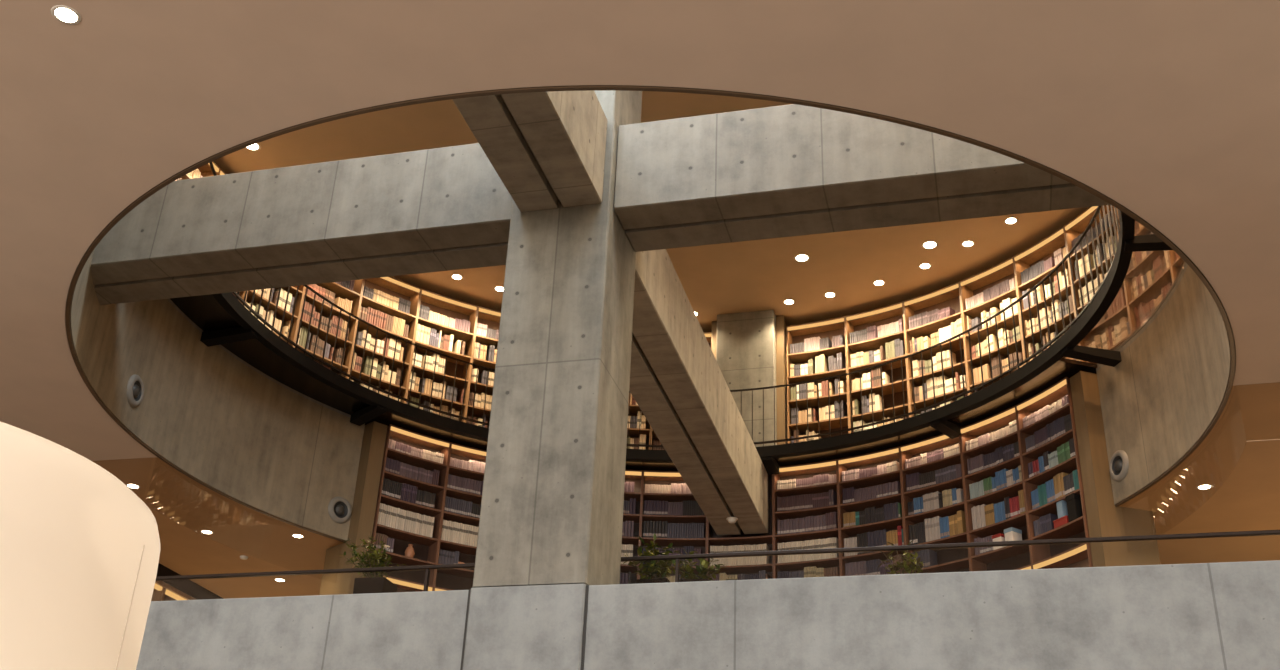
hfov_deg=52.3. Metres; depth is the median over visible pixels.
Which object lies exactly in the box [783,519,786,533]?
book
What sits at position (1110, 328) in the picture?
book
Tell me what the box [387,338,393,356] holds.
book
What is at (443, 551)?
book
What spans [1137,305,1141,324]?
book
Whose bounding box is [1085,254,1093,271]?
book
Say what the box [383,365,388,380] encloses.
book
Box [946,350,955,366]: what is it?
book
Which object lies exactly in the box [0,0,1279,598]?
ceiling
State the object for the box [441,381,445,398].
book
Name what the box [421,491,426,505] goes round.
book
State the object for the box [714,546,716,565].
book
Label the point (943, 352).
book
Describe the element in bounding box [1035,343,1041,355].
book
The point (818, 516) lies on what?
book
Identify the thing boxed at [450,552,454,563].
book
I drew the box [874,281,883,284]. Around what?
diffuser
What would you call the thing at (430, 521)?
book
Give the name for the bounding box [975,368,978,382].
book
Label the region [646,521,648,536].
book
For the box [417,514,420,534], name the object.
book
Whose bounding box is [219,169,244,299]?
bookcase
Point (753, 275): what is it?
ceiling
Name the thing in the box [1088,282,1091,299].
book
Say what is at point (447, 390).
book
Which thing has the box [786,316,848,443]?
bookcase
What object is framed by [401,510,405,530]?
book
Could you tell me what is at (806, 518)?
book
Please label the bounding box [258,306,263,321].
book
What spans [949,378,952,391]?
book
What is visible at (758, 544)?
book
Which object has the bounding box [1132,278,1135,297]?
book
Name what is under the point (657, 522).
book
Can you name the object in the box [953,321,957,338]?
book
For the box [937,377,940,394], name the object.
book
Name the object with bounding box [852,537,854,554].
book
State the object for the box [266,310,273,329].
book
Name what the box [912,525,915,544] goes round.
book
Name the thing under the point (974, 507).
book
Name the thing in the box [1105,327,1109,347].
book
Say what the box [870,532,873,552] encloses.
book
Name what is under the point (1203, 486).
diffuser
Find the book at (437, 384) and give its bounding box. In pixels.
[434,383,438,396]
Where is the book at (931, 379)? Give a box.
[930,378,933,396]
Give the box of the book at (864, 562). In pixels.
[863,561,865,574]
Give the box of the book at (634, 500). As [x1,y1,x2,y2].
[632,499,635,513]
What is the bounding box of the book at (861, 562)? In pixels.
[860,561,862,574]
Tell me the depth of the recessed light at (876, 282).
20.37 m
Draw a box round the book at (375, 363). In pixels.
[371,358,377,376]
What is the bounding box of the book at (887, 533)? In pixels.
[886,532,888,545]
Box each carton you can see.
[992,533,1005,549]
[1004,527,1021,540]
[1053,515,1068,528]
[1065,493,1082,521]
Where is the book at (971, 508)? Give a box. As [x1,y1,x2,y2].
[971,508,974,529]
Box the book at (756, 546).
[755,545,757,564]
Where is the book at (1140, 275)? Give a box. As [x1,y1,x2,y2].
[1138,274,1144,292]
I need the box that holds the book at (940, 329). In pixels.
[939,328,942,341]
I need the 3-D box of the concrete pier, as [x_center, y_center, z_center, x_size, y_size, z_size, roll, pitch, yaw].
[1.762,1.059,21.059,0.940,2.836,0.790,-5,-29,14]
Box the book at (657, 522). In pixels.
[655,521,658,537]
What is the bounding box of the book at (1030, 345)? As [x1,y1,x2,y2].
[1028,343,1032,360]
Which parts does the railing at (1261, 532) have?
post, hand rail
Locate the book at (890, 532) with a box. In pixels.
[889,531,891,545]
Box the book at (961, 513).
[959,510,965,532]
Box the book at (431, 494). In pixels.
[428,493,432,507]
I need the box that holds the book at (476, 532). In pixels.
[474,527,477,546]
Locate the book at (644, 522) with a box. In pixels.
[643,521,645,536]
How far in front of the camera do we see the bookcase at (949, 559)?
18.00 m
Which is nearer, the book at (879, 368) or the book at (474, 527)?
the book at (474, 527)
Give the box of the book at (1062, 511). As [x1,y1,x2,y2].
[1056,500,1067,518]
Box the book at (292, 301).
[289,297,294,312]
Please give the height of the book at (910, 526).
0.312 m
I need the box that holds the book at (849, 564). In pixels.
[848,563,850,575]
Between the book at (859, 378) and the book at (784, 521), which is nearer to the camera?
the book at (784, 521)
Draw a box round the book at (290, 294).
[286,293,292,311]
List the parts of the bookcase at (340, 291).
panel, panel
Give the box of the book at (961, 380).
[960,375,966,387]
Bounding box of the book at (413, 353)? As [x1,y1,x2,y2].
[412,353,417,364]
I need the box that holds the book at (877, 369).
[876,368,878,385]
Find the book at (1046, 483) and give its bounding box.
[1045,482,1049,502]
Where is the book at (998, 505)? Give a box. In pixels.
[997,503,1000,521]
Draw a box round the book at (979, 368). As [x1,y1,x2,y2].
[978,367,981,381]
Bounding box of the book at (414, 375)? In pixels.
[411,372,415,389]
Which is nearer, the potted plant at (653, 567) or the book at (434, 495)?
the potted plant at (653, 567)
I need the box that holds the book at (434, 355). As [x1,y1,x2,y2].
[431,353,435,370]
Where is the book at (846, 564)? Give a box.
[845,563,847,575]
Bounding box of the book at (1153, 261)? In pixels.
[1152,260,1157,279]
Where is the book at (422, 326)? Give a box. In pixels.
[419,325,423,341]
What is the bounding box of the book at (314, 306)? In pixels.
[311,306,315,323]
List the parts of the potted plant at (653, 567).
planter, stem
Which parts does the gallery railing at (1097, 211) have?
rail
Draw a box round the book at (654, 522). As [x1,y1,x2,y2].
[652,521,655,537]
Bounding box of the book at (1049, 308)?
[1047,306,1051,323]
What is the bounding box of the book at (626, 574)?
[625,573,628,583]
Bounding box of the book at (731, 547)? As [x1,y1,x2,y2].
[730,546,732,565]
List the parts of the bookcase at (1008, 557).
panel, panel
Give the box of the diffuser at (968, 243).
[963,241,972,246]
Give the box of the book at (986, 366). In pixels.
[984,364,990,378]
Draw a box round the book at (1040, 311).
[1039,310,1043,327]
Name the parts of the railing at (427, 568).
hand rail, post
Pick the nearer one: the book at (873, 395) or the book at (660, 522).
the book at (660, 522)
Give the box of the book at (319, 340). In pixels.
[316,339,321,354]
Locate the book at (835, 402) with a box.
[834,401,838,417]
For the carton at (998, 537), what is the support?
on the bookcase at (1008, 557)
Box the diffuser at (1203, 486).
[1199,485,1210,488]
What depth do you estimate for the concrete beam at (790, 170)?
11.47 m
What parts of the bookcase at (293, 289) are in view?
panel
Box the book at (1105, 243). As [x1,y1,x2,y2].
[1104,243,1108,257]
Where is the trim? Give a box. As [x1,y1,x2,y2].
[66,85,1234,541]
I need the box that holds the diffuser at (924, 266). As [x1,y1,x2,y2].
[920,264,929,268]
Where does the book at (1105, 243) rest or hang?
on the bookcase at (1074, 228)
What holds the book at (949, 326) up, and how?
on the bookcase at (949, 296)
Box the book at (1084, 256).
[1081,256,1086,273]
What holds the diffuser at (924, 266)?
attached to the recessed light at (922, 265)
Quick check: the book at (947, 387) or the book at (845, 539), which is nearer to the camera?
the book at (845, 539)
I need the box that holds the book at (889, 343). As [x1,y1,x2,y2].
[888,342,891,358]
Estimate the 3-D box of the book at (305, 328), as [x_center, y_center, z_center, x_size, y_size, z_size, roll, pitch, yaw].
[-4.985,0.068,19.110,0.201,0.346,0.046,-18,-34,34]
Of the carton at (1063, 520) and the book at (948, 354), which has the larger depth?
the book at (948, 354)
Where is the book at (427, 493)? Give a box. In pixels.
[425,492,429,506]
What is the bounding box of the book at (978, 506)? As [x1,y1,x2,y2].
[977,505,981,527]
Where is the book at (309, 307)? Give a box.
[306,303,310,321]
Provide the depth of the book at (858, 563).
18.29 m
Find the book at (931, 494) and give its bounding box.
[930,493,933,509]
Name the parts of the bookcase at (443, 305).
panel, panel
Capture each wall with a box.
[65,166,1235,539]
[136,560,1279,669]
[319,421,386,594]
[1070,371,1160,566]
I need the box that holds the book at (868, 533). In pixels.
[867,532,870,552]
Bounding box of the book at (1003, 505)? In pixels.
[1002,501,1005,519]
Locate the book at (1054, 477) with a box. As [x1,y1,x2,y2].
[1053,476,1057,499]
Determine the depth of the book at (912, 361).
20.04 m
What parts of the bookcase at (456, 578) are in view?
panel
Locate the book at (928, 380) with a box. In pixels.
[926,379,930,397]
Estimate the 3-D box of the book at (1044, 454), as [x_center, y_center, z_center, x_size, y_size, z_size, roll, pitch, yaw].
[5.226,1.646,16.610,0.180,0.272,0.046,15,-30,-22]
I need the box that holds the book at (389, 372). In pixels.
[387,370,390,381]
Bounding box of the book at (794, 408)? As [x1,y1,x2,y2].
[794,408,799,423]
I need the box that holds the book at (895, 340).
[894,339,897,356]
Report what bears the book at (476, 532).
on the bookcase at (456, 578)
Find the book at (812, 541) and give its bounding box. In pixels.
[811,540,813,559]
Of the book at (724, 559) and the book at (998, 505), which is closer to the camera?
the book at (998, 505)
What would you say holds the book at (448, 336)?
on the bookcase at (443, 305)
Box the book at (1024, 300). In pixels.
[1022,291,1025,308]
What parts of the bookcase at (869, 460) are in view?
panel, panel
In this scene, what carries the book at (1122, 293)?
on the bookcase at (1074, 228)
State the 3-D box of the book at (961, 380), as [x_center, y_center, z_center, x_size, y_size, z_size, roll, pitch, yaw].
[4.840,0.731,19.383,0.166,0.236,0.086,26,-36,-37]
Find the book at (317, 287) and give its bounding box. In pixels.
[315,285,319,298]
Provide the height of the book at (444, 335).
0.292 m
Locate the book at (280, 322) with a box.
[277,320,281,331]
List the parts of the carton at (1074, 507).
lid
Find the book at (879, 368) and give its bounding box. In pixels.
[879,368,885,384]
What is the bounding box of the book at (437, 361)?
[435,354,439,371]
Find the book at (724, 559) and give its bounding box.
[723,546,725,565]
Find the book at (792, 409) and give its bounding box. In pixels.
[791,408,794,423]
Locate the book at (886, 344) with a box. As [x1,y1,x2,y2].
[885,342,888,358]
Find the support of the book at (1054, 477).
on the bookcase at (1070, 555)
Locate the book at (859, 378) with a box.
[859,378,862,389]
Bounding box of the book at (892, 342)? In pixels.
[891,341,894,357]
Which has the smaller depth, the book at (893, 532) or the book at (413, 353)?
the book at (893, 532)
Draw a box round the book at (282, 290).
[274,288,283,306]
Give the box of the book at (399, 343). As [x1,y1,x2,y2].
[396,341,401,359]
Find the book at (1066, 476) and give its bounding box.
[1065,475,1069,493]
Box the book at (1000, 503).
[999,502,1002,520]
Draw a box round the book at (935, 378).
[934,377,937,395]
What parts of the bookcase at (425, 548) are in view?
panel, panel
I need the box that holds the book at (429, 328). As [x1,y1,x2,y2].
[426,327,430,344]
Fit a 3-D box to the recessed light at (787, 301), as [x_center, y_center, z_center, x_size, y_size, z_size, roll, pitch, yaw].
[2.402,-0.532,21.030,0.197,0.007,0.197,-5,-29,14]
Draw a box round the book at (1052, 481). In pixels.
[1051,479,1055,500]
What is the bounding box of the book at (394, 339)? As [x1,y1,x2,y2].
[392,339,397,358]
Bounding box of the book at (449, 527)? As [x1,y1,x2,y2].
[447,521,450,540]
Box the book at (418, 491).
[416,490,419,503]
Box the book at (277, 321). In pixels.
[274,319,278,332]
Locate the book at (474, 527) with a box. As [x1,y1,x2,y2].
[472,526,475,545]
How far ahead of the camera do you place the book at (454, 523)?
18.70 m
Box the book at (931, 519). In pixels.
[930,518,934,540]
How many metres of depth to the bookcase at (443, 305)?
20.89 m
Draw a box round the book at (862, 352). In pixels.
[860,351,863,364]
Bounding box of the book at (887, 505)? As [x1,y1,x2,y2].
[886,504,889,519]
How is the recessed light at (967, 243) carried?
in the ceiling at (753, 275)
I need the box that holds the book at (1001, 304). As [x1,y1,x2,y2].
[1000,303,1003,319]
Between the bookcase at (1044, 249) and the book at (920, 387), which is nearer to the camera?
the bookcase at (1044, 249)
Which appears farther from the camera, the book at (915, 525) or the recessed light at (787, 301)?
the recessed light at (787, 301)
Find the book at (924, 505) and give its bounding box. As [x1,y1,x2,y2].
[923,495,925,511]
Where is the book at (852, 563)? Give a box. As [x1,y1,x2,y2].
[851,562,853,575]
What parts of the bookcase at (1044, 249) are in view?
panel, panel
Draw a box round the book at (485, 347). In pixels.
[482,345,486,359]
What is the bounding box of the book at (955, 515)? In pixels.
[954,514,957,534]
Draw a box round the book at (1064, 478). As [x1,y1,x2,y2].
[1063,476,1066,494]
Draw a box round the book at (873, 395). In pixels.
[872,393,875,410]
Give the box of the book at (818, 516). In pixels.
[817,515,819,530]
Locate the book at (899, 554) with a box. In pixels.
[899,554,904,571]
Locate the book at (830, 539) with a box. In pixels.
[829,538,832,557]
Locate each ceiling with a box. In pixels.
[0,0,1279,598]
[214,91,1088,331]
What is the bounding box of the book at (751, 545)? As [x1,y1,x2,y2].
[751,545,752,564]
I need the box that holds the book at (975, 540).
[974,538,977,554]
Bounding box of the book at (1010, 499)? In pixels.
[1009,498,1012,517]
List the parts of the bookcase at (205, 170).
panel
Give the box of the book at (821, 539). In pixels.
[821,539,822,558]
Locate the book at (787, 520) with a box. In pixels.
[786,519,789,533]
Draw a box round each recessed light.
[51,5,80,24]
[126,484,139,488]
[200,530,213,533]
[246,143,260,150]
[274,578,285,581]
[291,534,304,537]
[451,274,462,279]
[494,286,503,291]
[783,299,794,304]
[794,254,809,261]
[824,292,835,297]
[873,280,884,285]
[918,263,931,268]
[921,241,937,248]
[961,240,974,246]
[1004,217,1017,224]
[1196,484,1212,489]
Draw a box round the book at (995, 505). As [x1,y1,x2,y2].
[993,504,997,522]
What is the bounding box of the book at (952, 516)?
[951,515,955,535]
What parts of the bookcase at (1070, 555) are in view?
panel, panel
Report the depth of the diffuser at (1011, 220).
18.67 m
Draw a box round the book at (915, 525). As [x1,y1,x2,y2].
[914,524,917,543]
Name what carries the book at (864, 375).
on the bookcase at (885, 315)
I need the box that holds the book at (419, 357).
[416,354,421,366]
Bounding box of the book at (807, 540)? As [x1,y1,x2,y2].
[807,540,808,560]
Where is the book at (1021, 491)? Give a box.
[1020,490,1024,512]
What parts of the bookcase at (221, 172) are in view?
panel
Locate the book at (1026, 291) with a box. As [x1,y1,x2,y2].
[1025,290,1028,307]
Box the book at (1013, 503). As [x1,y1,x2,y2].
[1012,497,1015,516]
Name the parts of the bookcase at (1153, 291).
panel, panel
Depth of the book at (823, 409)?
20.56 m
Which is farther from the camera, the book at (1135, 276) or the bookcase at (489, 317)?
the bookcase at (489, 317)
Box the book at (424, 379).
[418,378,425,392]
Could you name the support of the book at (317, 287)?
on the bookcase at (340, 291)
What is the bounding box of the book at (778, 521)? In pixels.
[777,520,780,534]
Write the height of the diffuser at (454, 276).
0.001 m
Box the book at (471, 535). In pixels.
[469,526,473,545]
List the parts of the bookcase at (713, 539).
panel, panel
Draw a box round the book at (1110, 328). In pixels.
[1108,325,1114,346]
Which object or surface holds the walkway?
on the gallery
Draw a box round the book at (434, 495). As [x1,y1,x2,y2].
[431,493,435,507]
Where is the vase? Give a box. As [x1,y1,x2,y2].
[405,544,414,557]
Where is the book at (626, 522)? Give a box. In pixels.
[624,521,627,535]
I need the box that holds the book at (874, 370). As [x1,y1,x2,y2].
[873,369,876,386]
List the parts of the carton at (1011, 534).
lid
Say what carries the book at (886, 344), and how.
on the bookcase at (885, 315)
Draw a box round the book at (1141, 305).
[1139,303,1146,322]
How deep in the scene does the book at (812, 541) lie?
18.78 m
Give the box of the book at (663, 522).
[661,521,664,537]
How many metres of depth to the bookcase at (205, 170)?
18.03 m
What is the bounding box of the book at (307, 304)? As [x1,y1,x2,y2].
[304,302,308,320]
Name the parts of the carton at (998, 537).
lid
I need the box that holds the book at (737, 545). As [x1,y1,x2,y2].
[737,545,738,564]
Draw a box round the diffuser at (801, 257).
[796,255,807,260]
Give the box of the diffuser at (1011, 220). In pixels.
[1006,218,1015,223]
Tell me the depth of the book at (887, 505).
18.38 m
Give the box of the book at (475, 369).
[473,368,478,381]
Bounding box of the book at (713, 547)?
[712,546,714,565]
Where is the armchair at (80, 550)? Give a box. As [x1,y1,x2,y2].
[0,422,159,669]
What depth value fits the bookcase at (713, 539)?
19.25 m
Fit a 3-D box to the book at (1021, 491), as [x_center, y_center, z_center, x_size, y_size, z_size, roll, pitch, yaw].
[4.986,2.177,16.790,0.183,0.340,0.034,17,-31,-26]
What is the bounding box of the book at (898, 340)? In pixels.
[897,339,900,355]
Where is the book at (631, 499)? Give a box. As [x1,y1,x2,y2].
[629,498,632,513]
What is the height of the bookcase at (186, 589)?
3.423 m
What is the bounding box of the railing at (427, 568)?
[156,563,474,590]
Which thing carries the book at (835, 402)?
on the bookcase at (828, 328)
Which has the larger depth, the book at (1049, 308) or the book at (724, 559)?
the book at (724, 559)
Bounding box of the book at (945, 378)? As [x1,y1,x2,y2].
[942,375,948,393]
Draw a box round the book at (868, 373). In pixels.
[867,372,870,387]
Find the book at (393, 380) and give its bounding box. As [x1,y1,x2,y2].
[391,372,395,383]
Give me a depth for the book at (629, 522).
19.46 m
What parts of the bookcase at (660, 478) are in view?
panel, panel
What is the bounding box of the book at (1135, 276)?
[1134,276,1137,296]
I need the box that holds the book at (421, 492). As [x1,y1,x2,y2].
[418,490,422,504]
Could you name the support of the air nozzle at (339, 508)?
attached to the wall at (279, 452)
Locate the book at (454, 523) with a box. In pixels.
[451,522,455,541]
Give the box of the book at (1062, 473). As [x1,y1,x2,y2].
[1060,472,1067,495]
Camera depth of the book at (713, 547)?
19.22 m
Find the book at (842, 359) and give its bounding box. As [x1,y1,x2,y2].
[839,353,845,368]
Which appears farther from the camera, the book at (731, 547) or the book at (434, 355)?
the book at (434, 355)
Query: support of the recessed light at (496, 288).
in the ceiling at (753, 275)
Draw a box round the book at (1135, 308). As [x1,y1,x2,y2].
[1134,306,1139,327]
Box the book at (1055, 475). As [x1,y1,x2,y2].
[1055,475,1059,498]
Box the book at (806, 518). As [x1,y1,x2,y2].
[805,517,807,531]
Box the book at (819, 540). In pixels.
[818,539,820,559]
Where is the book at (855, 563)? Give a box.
[854,562,857,575]
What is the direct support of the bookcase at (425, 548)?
on the floor
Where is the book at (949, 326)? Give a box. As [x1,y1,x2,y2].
[947,325,951,338]
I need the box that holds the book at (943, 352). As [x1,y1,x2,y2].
[942,351,946,367]
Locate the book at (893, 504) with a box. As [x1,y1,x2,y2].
[892,503,895,518]
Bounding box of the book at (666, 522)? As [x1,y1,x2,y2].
[664,521,667,537]
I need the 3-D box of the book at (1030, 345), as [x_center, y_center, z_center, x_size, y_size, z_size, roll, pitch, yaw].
[5.611,0.288,18.549,0.188,0.307,0.048,19,-32,-28]
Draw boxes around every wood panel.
[711,321,716,358]
[776,315,787,444]
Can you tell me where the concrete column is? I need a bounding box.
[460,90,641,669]
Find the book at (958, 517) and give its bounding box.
[957,511,960,533]
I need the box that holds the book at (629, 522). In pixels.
[627,521,630,536]
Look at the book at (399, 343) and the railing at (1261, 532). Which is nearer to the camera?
the railing at (1261, 532)
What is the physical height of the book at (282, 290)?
0.325 m
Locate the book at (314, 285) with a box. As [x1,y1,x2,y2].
[311,284,315,297]
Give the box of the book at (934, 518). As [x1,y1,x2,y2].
[933,517,937,539]
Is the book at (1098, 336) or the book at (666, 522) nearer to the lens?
the book at (1098, 336)
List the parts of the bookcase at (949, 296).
panel, panel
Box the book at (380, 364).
[378,361,385,379]
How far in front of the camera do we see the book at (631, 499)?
19.64 m
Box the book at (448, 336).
[446,335,449,350]
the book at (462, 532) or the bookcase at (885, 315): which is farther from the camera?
the bookcase at (885, 315)
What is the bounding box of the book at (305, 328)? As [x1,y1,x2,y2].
[301,327,306,346]
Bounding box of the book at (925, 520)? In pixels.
[924,519,928,541]
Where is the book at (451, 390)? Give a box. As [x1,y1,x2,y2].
[449,386,452,400]
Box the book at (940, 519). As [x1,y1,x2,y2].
[939,518,943,537]
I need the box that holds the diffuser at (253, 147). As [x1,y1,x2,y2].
[247,144,257,149]
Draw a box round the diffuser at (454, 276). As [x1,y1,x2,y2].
[452,275,461,278]
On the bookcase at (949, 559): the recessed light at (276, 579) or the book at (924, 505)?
the book at (924, 505)
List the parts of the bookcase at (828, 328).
panel, panel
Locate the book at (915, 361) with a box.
[914,360,918,375]
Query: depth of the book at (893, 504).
18.33 m
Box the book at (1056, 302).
[1054,299,1062,319]
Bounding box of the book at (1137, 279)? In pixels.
[1136,277,1140,294]
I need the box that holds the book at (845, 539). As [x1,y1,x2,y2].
[844,538,846,555]
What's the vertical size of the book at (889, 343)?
0.316 m
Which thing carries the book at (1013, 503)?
on the bookcase at (1008, 557)
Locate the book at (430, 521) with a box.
[428,517,431,536]
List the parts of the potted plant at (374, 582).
stem, planter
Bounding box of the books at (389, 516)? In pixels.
[175,169,1178,583]
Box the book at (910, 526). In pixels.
[909,525,912,544]
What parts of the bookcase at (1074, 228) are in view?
panel, panel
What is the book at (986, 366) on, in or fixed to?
on the bookcase at (971, 286)
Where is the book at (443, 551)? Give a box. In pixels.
[441,550,445,563]
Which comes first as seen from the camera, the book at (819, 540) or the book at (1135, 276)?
the book at (1135, 276)
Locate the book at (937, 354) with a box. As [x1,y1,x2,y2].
[936,353,939,369]
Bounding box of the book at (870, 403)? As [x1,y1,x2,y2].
[869,394,871,411]
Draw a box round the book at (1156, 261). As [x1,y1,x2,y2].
[1155,258,1159,276]
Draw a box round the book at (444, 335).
[442,334,446,349]
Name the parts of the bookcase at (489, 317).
panel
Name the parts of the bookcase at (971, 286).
panel, panel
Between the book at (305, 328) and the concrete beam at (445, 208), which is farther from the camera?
the book at (305, 328)
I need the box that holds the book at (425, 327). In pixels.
[422,326,427,343]
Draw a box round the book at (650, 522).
[649,521,652,537]
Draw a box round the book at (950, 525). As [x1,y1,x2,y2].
[949,516,951,535]
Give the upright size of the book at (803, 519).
0.242 m
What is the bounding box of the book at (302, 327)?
[298,326,303,345]
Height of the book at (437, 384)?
0.261 m
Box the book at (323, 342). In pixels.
[320,340,324,355]
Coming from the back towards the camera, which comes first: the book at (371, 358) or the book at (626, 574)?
the book at (371, 358)
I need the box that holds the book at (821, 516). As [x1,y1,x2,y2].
[820,515,822,530]
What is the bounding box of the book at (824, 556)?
[823,539,825,558]
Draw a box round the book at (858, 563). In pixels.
[857,562,860,575]
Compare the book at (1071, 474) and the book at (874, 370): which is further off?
the book at (874, 370)
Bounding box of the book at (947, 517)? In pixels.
[946,516,949,536]
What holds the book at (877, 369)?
on the bookcase at (885, 315)
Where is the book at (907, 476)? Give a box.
[906,475,909,491]
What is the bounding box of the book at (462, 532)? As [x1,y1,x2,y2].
[460,524,464,543]
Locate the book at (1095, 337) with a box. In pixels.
[1094,336,1097,347]
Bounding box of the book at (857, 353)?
[856,352,859,365]
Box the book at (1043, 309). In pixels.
[1042,308,1046,326]
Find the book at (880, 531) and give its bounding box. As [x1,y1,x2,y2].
[879,530,882,545]
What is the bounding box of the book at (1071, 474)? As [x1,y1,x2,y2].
[1070,473,1074,491]
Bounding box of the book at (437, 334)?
[435,333,439,346]
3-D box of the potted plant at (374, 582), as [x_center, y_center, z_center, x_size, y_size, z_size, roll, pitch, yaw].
[-2.567,2.706,12.063,0.613,1.796,0.580,-5,-29,14]
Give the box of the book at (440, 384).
[438,383,442,397]
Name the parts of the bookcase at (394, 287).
panel, panel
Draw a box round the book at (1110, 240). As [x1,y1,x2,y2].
[1109,236,1112,254]
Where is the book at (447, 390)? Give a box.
[444,386,450,399]
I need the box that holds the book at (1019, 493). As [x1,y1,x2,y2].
[1018,491,1022,513]
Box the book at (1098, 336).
[1097,335,1100,348]
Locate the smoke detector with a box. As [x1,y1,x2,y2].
[726,517,737,523]
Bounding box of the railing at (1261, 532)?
[621,530,1279,581]
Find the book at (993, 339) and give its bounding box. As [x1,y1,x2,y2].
[990,334,997,350]
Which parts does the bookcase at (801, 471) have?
panel, panel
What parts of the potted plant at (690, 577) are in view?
planter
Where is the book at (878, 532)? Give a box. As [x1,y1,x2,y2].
[877,530,879,551]
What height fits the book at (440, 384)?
0.263 m
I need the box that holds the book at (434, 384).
[432,382,435,395]
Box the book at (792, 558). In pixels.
[791,542,793,561]
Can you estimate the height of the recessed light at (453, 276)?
0.007 m
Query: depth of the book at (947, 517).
17.64 m
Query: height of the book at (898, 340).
0.325 m
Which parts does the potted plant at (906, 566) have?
stem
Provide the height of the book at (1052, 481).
0.314 m
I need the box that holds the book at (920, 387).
[919,386,922,399]
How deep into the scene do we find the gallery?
16.14 m
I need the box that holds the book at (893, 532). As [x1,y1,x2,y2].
[892,530,894,545]
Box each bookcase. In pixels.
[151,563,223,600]
[181,161,220,179]
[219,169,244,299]
[245,285,304,346]
[294,279,363,378]
[348,276,420,402]
[370,424,450,591]
[405,288,477,421]
[433,442,486,590]
[465,306,500,427]
[620,469,642,583]
[627,392,650,449]
[638,470,706,578]
[651,332,710,449]
[706,474,773,578]
[773,459,840,578]
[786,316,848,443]
[837,446,905,575]
[845,302,909,432]
[899,434,970,573]
[903,282,968,416]
[959,257,1024,394]
[960,406,1031,570]
[1013,227,1080,363]
[1015,377,1092,568]
[1063,205,1131,363]
[1113,206,1172,332]
[1168,250,1183,282]
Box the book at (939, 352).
[939,352,943,368]
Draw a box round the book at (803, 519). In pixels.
[802,518,804,532]
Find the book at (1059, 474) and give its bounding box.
[1057,473,1062,497]
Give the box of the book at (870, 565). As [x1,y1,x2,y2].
[869,560,871,574]
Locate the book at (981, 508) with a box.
[980,505,983,526]
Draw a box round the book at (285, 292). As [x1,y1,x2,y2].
[281,291,286,308]
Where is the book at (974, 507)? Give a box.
[973,506,977,528]
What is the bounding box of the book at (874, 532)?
[873,531,876,551]
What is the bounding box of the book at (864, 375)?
[862,373,866,388]
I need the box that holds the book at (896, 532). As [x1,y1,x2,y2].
[895,530,897,545]
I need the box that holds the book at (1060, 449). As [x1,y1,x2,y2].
[1059,446,1062,462]
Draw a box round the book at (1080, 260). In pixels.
[1078,259,1083,276]
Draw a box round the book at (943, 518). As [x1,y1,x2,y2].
[942,517,946,537]
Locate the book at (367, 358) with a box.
[362,356,369,373]
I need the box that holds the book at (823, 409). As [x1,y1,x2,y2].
[821,407,824,419]
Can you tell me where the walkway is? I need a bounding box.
[170,210,1185,474]
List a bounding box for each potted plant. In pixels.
[340,531,404,593]
[623,533,681,583]
[660,550,724,581]
[878,540,923,574]
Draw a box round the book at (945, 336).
[943,327,947,340]
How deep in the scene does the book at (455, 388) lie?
20.52 m
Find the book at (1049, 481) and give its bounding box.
[1048,480,1052,501]
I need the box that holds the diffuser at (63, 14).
[55,8,76,22]
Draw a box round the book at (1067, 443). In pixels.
[1066,441,1070,458]
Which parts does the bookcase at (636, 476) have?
panel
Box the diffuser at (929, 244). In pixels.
[924,242,935,247]
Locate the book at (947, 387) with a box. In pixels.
[945,379,949,392]
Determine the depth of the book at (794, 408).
20.75 m
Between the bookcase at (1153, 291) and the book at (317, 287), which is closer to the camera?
the bookcase at (1153, 291)
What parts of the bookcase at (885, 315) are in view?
panel, panel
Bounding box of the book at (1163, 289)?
[1161,287,1165,297]
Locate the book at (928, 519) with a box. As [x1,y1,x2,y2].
[927,518,931,540]
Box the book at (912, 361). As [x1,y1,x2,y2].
[912,361,914,376]
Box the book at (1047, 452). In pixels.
[1045,451,1051,469]
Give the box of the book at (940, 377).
[939,376,942,393]
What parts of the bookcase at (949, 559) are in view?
panel, panel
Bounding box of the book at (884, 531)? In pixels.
[882,529,888,545]
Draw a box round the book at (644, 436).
[642,435,645,448]
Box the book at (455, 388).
[453,387,457,401]
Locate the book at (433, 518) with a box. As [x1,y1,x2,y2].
[430,517,434,537]
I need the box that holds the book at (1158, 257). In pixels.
[1157,256,1163,275]
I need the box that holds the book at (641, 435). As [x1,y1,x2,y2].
[639,434,642,448]
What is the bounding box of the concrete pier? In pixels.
[716,310,776,446]
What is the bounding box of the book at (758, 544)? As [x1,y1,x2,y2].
[758,544,759,564]
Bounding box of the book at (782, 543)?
[782,543,783,562]
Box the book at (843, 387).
[838,381,846,392]
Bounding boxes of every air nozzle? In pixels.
[127,374,143,406]
[328,497,351,523]
[1109,450,1128,481]
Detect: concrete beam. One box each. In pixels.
[90,143,512,304]
[452,90,606,211]
[614,104,1110,251]
[629,249,767,534]
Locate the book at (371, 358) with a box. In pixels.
[367,357,372,374]
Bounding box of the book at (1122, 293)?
[1120,287,1125,307]
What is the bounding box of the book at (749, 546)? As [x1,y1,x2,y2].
[748,545,750,564]
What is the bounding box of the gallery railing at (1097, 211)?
[209,162,1119,449]
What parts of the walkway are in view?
soffit panel, soffit panel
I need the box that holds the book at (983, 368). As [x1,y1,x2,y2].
[982,365,985,379]
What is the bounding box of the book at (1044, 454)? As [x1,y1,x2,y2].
[1043,453,1046,470]
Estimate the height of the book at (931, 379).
0.341 m
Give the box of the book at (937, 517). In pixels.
[936,516,941,538]
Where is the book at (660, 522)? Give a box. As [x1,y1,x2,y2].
[658,521,661,537]

